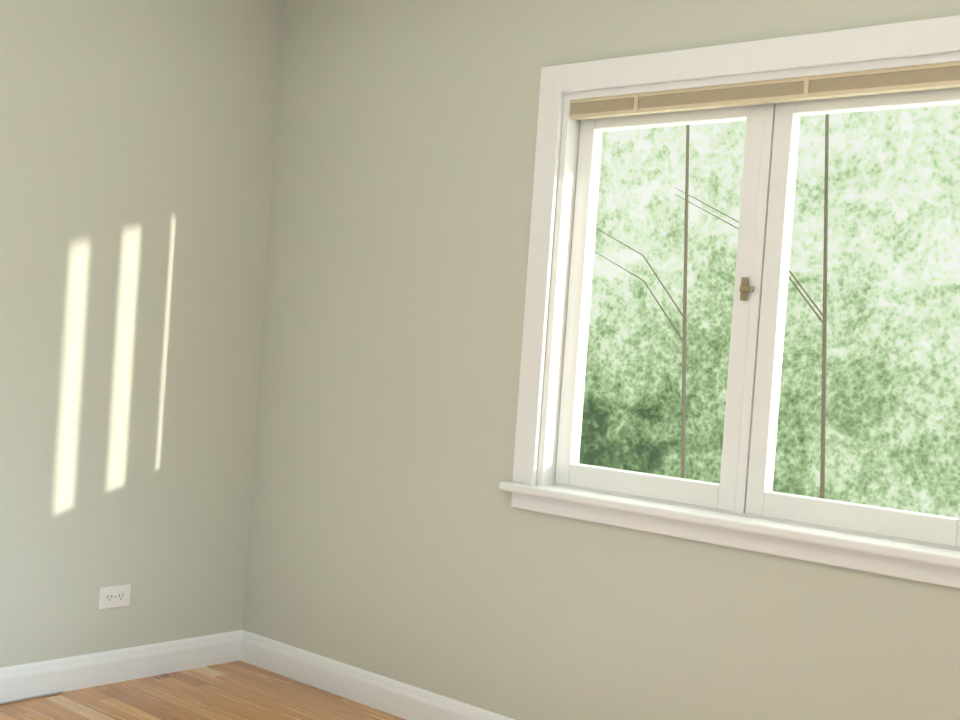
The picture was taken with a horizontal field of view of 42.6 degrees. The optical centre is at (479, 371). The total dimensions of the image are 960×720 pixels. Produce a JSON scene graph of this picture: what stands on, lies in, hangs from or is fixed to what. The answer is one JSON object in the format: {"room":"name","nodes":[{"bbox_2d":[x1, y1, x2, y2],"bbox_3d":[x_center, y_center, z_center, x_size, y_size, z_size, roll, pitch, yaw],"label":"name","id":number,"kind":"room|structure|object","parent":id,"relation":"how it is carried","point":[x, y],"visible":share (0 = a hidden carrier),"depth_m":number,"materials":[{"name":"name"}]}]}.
{"room":"empty room","nodes":[
{"label":"empty room","id":0,"kind":"room"},
{"bbox_2d":[0,0,283,667],"bbox_3d":[-2.096,-0.238,3.076,0.150,2.440,3.800,5,2,41],"label":"wall","id":1,"kind":"structure","parent":0,"point":[137,141],"depth_m":4.04,"materials":[{"name":"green paint"}]},
{"bbox_2d":[98,584,130,608],"bbox_3d":[-1.204,0.741,4.063,0.007,0.072,0.116,5,2,41],"label":"electrical outlet plate","id":2,"kind":"object","parent":1,"relation":"attached to","point":[114,596],"visible":1,"depth_m":4.06,"materials":[{"name":"white plastic"}]},
{"bbox_2d":[0,630,241,702],"bbox_3d":[-2.066,0.934,3.102,0.016,0.106,3.650,5,2,41],"label":"baseboard","id":3,"kind":"structure","parent":1,"relation":"attached to","point":[21,681],"depth_m":4.07,"materials":[{"name":"white wood"}]},
{"bbox_2d":[0,660,404,719],"bbox_3d":[-0.304,1.193,1.538,5.050,0.100,3.950,5,2,41],"label":"floor","id":4,"kind":"structure","parent":0,"point":[238,690],"depth_m":3.94,"materials":[{"name":"brown wood"}]},
{"bbox_2d":[0,689,62,704],"bbox_3d":[-1.907,0.987,3.247,0.036,0.016,1.780,5,2,41],"label":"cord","id":5,"kind":"object","parent":4,"relation":"on","point":[53,691],"visible":1,"depth_m":3.85,"materials":[{"name":"grey plastic"}]},
{"bbox_2d":[243,0,959,719],"bbox_3d":[1.040,-0.016,2.937,5.050,2.440,0.150,5,2,41],"label":"wall","id":6,"kind":"structure","parent":0,"point":[393,534],"depth_m":3.79,"materials":[{"name":"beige paint"}]},
{"bbox_2d":[240,630,514,719],"bbox_3d":[-0.154,1.052,3.835,1.918,0.106,0.016,5,2,41],"label":"baseboard","id":7,"kind":"structure","parent":6,"relation":"attached to","point":[405,701],"depth_m":4.05,"materials":[{"name":"white wood"}]},
{"bbox_2d":[499,15,959,588],"bbox_3d":[0.928,0.103,2.996,2.110,1.855,0.202,5,2,41],"label":"window unit","id":8,"kind":"structure","parent":6,"relation":"in","point":[743,505],"depth_m":3.22,"materials":[{"name":"white wood"}]},
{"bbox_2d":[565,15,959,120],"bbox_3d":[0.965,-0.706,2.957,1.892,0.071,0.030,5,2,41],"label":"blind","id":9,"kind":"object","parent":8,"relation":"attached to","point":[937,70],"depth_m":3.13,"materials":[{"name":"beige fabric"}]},
{"label":"outside","id":10,"kind":"structure","parent":0,"visible":0},
{"bbox_2d":[611,237,663,307],"bbox_3d":[1.332,-1.680,10.100,1.529,7.501,0.228,5,2,41],"label":"branch","id":11,"kind":"object","parent":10,"point":[611,237],"depth_m":10.06,"materials":[{"name":"brown plant"}]},
{"bbox_2d":[579,104,959,517],"bbox_3d":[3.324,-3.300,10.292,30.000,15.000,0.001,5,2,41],"label":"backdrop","id":12,"kind":"structure","parent":10,"point":[934,241],"depth_m":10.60,"materials":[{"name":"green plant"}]}
]}

